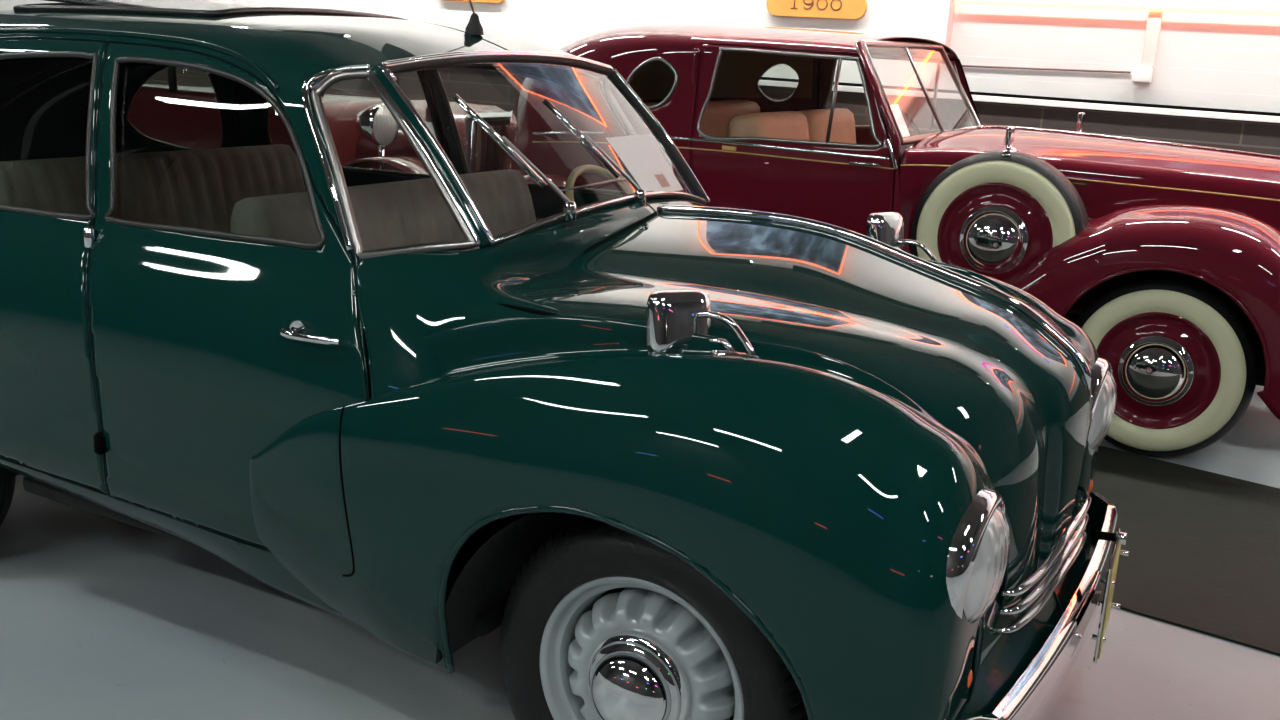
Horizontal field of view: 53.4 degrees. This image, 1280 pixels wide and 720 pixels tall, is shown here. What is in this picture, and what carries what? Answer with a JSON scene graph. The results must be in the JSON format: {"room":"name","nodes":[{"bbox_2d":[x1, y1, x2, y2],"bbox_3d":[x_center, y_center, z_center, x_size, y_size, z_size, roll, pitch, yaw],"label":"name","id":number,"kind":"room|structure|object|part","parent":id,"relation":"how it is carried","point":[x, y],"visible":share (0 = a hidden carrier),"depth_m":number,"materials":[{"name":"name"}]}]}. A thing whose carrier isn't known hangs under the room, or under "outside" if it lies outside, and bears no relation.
{"room":"car museum","nodes":[
{"label":"car museum","id":0,"kind":"room"},
{"bbox_2d":[0,0,949,88],"bbox_3d":[-2.252,-4.940,9.559,9.830,5.040,0.100,11,16,27],"label":"wall","id":1,"kind":"structure","parent":0,"point":[557,24],"depth_m":8.75,"materials":[{"name":"white paint"}]},
{"bbox_2d":[444,0,504,2],"bbox_3d":[-1.250,-2.732,9.409,0.630,0.156,0.030,11,16,27],"label":"sign","id":2,"kind":"object","parent":1,"relation":"attached to","point":[487,1],"visible":1,"depth_m":9.36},
{"bbox_2d":[766,0,866,18],"bbox_3d":[1.131,-2.285,8.183,0.680,0.156,0.030,11,16,27],"label":"sign","id":3,"kind":"object","parent":1,"relation":"attached to","point":[839,9],"visible":1,"depth_m":8.16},
{"bbox_2d":[945,0,955,47],"bbox_3d":[1.901,-2.035,7.798,0.022,0.380,0.050,11,16,27],"label":"trim","id":4,"kind":"structure","parent":1,"relation":"attached to","point":[952,2],"depth_m":7.78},
{"bbox_2d":[0,385,1279,719],"bbox_3d":[-2.326,0.907,2.503,18.000,0.100,14.300,11,16,27],"label":"floor","id":5,"kind":"structure","parent":0,"point":[102,618],"depth_m":3.33,"materials":[{"name":"grey concrete"}]},
{"bbox_2d":[0,0,1128,719],"bbox_3d":[-1.008,-0.367,3.643,4.663,1.951,1.637,11,16,27],"label":"vintage car","id":6,"kind":"object","parent":5,"relation":"on","point":[690,459],"visible":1,"depth_m":2.62,"materials":[{"name":"green metal"}]},
{"bbox_3d":[-1.644,-0.282,3.223,1.004,1.058,0.216,11,16,27],"label":"door","id":7,"kind":"part","parent":6,"relation":"part of","materials":[{"name":"green paint"}]},
{"bbox_3d":[-1.397,-0.746,3.095,1.455,0.121,0.070,11,16,28],"label":"drip rail","id":8,"kind":"part","parent":6,"relation":"part of","materials":[{"name":"green metal"}]},
{"bbox_3d":[-1.160,-0.984,3.591,0.680,0.062,0.761,11,16,27],"label":"sunroof panel","id":9,"kind":"part","parent":6,"relation":"part of","materials":[{"name":"paint"}]},
{"bbox_3d":[-1.436,-0.334,3.889,0.215,0.587,1.180,11,16,27],"label":"backrest","id":10,"kind":"part","parent":6,"relation":"part of","materials":[{"name":"grey fabric"}]},
{"bbox_3d":[-0.921,-0.140,2.854,0.982,1.075,0.218,11,16,27],"label":"door","id":11,"kind":"part","parent":6,"relation":"part of","materials":[{"name":"green paint"}]},
{"bbox_3d":[-0.714,-0.058,2.658,0.052,0.052,0.008,11,16,27],"label":"handle plate","id":12,"kind":"part","parent":6,"relation":"part of","materials":[{"name":"silver metal"}]},
{"bbox_3d":[-0.673,-0.047,2.618,0.149,0.020,0.041,11,16,27],"label":"door handle","id":13,"kind":"part","parent":6,"relation":"part of","materials":[{"name":"silver metal"}]},
{"bbox_3d":[-0.657,-0.423,2.667,0.071,0.361,0.219,-3,16,-24],"label":"chrome moulding","id":14,"kind":"part","parent":6,"relation":"part of","materials":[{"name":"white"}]},
{"bbox_3d":[-0.994,-0.541,4.391,1.004,1.058,0.216,11,16,27],"label":"door","id":15,"kind":"part","parent":6,"relation":"part of","materials":[{"name":"green paint"}]},
{"bbox_3d":[-0.621,-0.186,3.468,0.215,0.587,1.180,11,16,27],"label":"backrest","id":16,"kind":"part","parent":6,"relation":"part of","materials":[{"name":"grey fabric"}]},
{"bbox_3d":[-0.529,-0.409,2.662,0.390,0.383,0.197,11,16,27],"label":"frame","id":17,"kind":"part","parent":6,"relation":"part of","materials":[{"name":"silver metal"}]},
{"bbox_3d":[-0.448,-0.434,2.714,0.337,0.361,0.027,12,16,30],"label":"windscreen post","id":18,"kind":"part","parent":6,"relation":"part of","materials":[{"name":"silver metal"}]},
{"bbox_3d":[-0.308,-0.479,2.791,0.215,0.194,0.012,4,14,4],"label":"blade","id":19,"kind":"part","parent":6,"relation":"part of","materials":[{"name":"silver metal"}]},
{"bbox_3d":[-0.273,-0.399,4.019,0.982,1.075,0.218,11,16,27],"label":"door","id":20,"kind":"part","parent":6,"relation":"part of","materials":[{"name":"green paint"}]},
{"bbox_3d":[-0.223,-0.412,2.796,0.170,0.153,0.007,4,14,4],"label":"arm","id":21,"kind":"part","parent":6,"relation":"part of"},
{"bbox_3d":[-0.141,-0.534,3.067,0.205,0.179,0.011,7,15,13],"label":"blade","id":22,"kind":"part","parent":6,"relation":"part of","materials":[{"name":"silver metal"}]},
{"bbox_3d":[-0.062,-0.469,3.059,0.161,0.141,0.007,7,15,13],"label":"arm","id":23,"kind":"part","parent":6,"relation":"part of"},
{"bbox_3d":[-0.028,-0.674,3.798,0.219,0.361,0.071,1,14,-10],"label":"chrome moulding","id":24,"kind":"part","parent":6,"relation":"part of","materials":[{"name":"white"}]},
{"bbox_2d":[606,134,682,191],"bbox_3d":[0.022,-0.498,3.230,0.138,0.130,0.257,11,16,27],"label":"information sheet","id":25,"kind":"object","parent":6,"relation":"on","point":[640,154],"visible":0.95,"depth_m":3.22,"materials":[{"name":"white paper"}]},
{"bbox_2d":[655,174,669,186],"bbox_3d":[0.057,-0.454,3.221,0.030,0.028,0.055,11,16,27],"label":"picture","id":26,"kind":"object","parent":25,"relation":"attached to","point":[661,180],"depth_m":3.22},
{"bbox_3d":[0.049,-0.639,3.700,0.390,0.383,0.197,11,16,27],"label":"frame","id":27,"kind":"part","parent":6,"relation":"part of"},
{"bbox_3d":[0.045,-0.631,3.601,0.337,0.361,0.027,10,16,24],"label":"windscreen post","id":28,"kind":"part","parent":6,"relation":"part of","materials":[{"name":"metal"}]},
{"bbox_3d":[0.158,-0.049,2.348,0.124,0.071,0.015,12,17,31],"label":"arm","id":29,"kind":"part","parent":6,"relation":"part of","materials":[{"name":"silver metal"}]},
{"bbox_2d":[519,212,1089,616],"bbox_3d":[0.309,0.107,2.643,1.094,0.690,0.641,11,16,27],"label":"hood","id":30,"kind":"object","parent":6,"relation":"attached to","point":[968,373],"depth_m":2.55,"materials":[{"name":"green paint"}]},
{"bbox_3d":[0.746,-0.283,3.403,0.124,0.071,0.015,9,15,23],"label":"arm","id":31,"kind":"part","parent":6,"relation":"part of","materials":[{"name":"silver metal"}]},
{"bbox_2d":[943,267,1091,521],"bbox_3d":[0.614,-0.014,3.191,1.094,0.690,0.641,11,16,27],"label":"hood","id":32,"kind":"object","parent":6,"relation":"attached to","point":[1072,339],"depth_m":2.80,"materials":[{"name":"green paint"}]},
{"bbox_3d":[1.036,0.518,2.818,0.007,0.215,0.280,9,15,23],"label":"plate frame","id":33,"kind":"part","parent":6,"relation":"part of","materials":[{"name":"silver metal"}]},
{"bbox_3d":[1.041,0.519,2.815,0.005,0.200,0.260,9,15,23],"label":"number plate","id":34,"kind":"part","parent":6,"relation":"part of","materials":[{"name":"metal"}]},
{"bbox_2d":[1090,445,1279,655],"bbox_3d":[0.782,0.354,5.153,13.522,0.007,1.961,15,18,38],"label":"display platform","id":35,"kind":"object","parent":5,"relation":"on","point":[1203,546],"visible":0.18,"depth_m":4.29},
{"bbox_2d":[128,0,512,173],"bbox_3d":[-2.083,-1.412,8.091,3.421,1.670,1.760,11,16,27],"label":"car","id":36,"kind":"object","parent":35,"relation":"on","point":[183,113],"visible":0.07,"depth_m":7.45,"materials":[{"name":"red paint"}]},
{"bbox_2d":[355,103,398,169],"bbox_3d":[-1.499,-1.208,7.135,0.190,0.470,0.240,11,16,27],"label":"lamp","id":37,"kind":"object","parent":36,"relation":"attached to","point":[375,123],"depth_m":7.03,"materials":[{"name":"silver metal"}]},
{"bbox_2d":[425,106,434,135],"bbox_3d":[-1.047,-0.736,6.557,0.280,1.230,0.280,11,16,27],"label":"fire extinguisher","id":38,"kind":"object","parent":35,"relation":"on","point":[428,121],"visible":0.06,"depth_m":6.39,"materials":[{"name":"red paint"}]},
{"bbox_2d":[503,24,1279,456],"bbox_3d":[1.398,-0.785,6.420,4.403,1.658,2.000,11,16,27],"label":"vintage car","id":39,"kind":"object","parent":35,"relation":"on","point":[1166,255],"visible":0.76,"depth_m":5.47,"materials":[{"name":"red paint"}]},
{"bbox_3d":[0.293,-1.109,6.963,0.200,0.600,1.400,11,16,27],"label":"seat","id":40,"kind":"part","parent":39,"relation":"part of","materials":[{"name":"beige leather"}]},
{"bbox_3d":[0.264,-1.020,6.038,1.925,0.073,0.058,11,16,29],"label":"belt moulding","id":41,"kind":"part","parent":39,"relation":"part of","materials":[{"name":"silver metal"}]},
{"bbox_3d":[0.664,-0.957,6.371,0.268,0.560,0.660,11,16,27],"label":"backrest","id":42,"kind":"part","parent":39,"relation":"part of","materials":[{"name":"beige leather"}]},
{"bbox_3d":[0.298,-1.446,6.430,1.960,0.446,0.783,11,16,27],"label":"interior trim","id":43,"kind":"part","parent":39,"relation":"part of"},
{"bbox_3d":[0.671,-1.595,7.101,1.960,0.446,0.783,11,16,27],"label":"interior trim","id":44,"kind":"part","parent":39,"relation":"part of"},
{"bbox_3d":[0.704,-0.859,5.849,1.048,1.108,0.074,11,16,27],"label":"door","id":45,"kind":"part","parent":39,"relation":"part of","materials":[{"name":"red paint"}]},
{"bbox_3d":[1.008,-1.094,6.988,0.268,0.560,0.660,11,16,27],"label":"backrest","id":46,"kind":"part","parent":39,"relation":"part of","materials":[{"name":"beige leather"}]},
{"bbox_3d":[0.866,-1.155,5.686,0.059,0.382,0.017,-10,19,-42],"label":"vent post","id":47,"kind":"part","parent":39,"relation":"part of","materials":[{"name":"silver metal"}]},
{"bbox_3d":[0.999,-0.867,5.623,0.151,0.018,0.039,7,15,15],"label":"door handle","id":48,"kind":"part","parent":39,"relation":"part of","materials":[{"name":"silver metal"}]},
{"bbox_3d":[1.475,-1.166,7.233,1.048,1.108,0.074,11,16,27],"label":"door","id":49,"kind":"part","parent":39,"relation":"part of","materials":[{"name":"red paint"}]},
{"bbox_2d":[890,104,909,137],"bbox_3d":[1.190,-1.106,5.893,0.084,0.145,0.200,11,16,27],"label":"card","id":50,"kind":"object","parent":39,"relation":"in","point":[896,111],"visible":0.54,"depth_m":5.92,"materials":[{"name":"white paper"}]},
{"bbox_3d":[1.386,-1.317,6.198,0.280,0.449,1.440,11,16,27],"label":"frame","id":51,"kind":"part","parent":39,"relation":"part of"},
{"bbox_3d":[1.642,-1.464,7.081,0.017,0.382,0.059,6,14,9],"label":"vent post","id":52,"kind":"part","parent":39,"relation":"part of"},
{"bbox_2d":[148,67,1279,155],"bbox_3d":[1.142,-1.137,8.490,18.000,1.300,0.140,11,16,27],"label":"wall","id":53,"kind":"structure","parent":0,"point":[473,86],"depth_m":7.76,"materials":[{"name":"white paint"}]},
{"bbox_2d":[758,80,1279,122],"bbox_3d":[1.155,-1.781,8.281,18.000,0.035,0.100,11,16,27],"label":"trim","id":54,"kind":"structure","parent":53,"relation":"attached to","point":[1108,107],"depth_m":7.52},
{"bbox_2d":[760,77,1279,115],"bbox_3d":[1.161,-1.809,8.283,18.000,0.018,0.080,11,16,27],"label":"trim","id":55,"kind":"structure","parent":53,"relation":"attached to","point":[761,78],"depth_m":7.54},
{"bbox_2d":[944,0,1279,112],"bbox_3d":[5.637,-3.457,5.489,8.170,5.040,0.110,11,16,27],"label":"wall panel","id":56,"kind":"object","parent":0,"point":[1204,60],"visible":1,"depth_m":7.38,"materials":[{"name":"white paint"}]},
{"bbox_2d":[952,11,1162,82],"bbox_3d":[2.431,-1.882,7.525,1.188,0.402,0.070,11,16,27],"label":"conduit","id":57,"kind":"object","parent":56,"relation":"attached to","point":[1143,74],"visible":0.97,"depth_m":7.29,"materials":[{"name":"white plastic"}]},
{"bbox_2d":[960,0,1279,15],"bbox_3d":[5.372,-1.536,5.952,7.820,0.037,0.022,11,16,27],"label":"tube","id":58,"kind":"object","parent":56,"relation":"attached to","point":[1222,11],"visible":1,"depth_m":7.28,"materials":[{"name":"white"}]}
]}

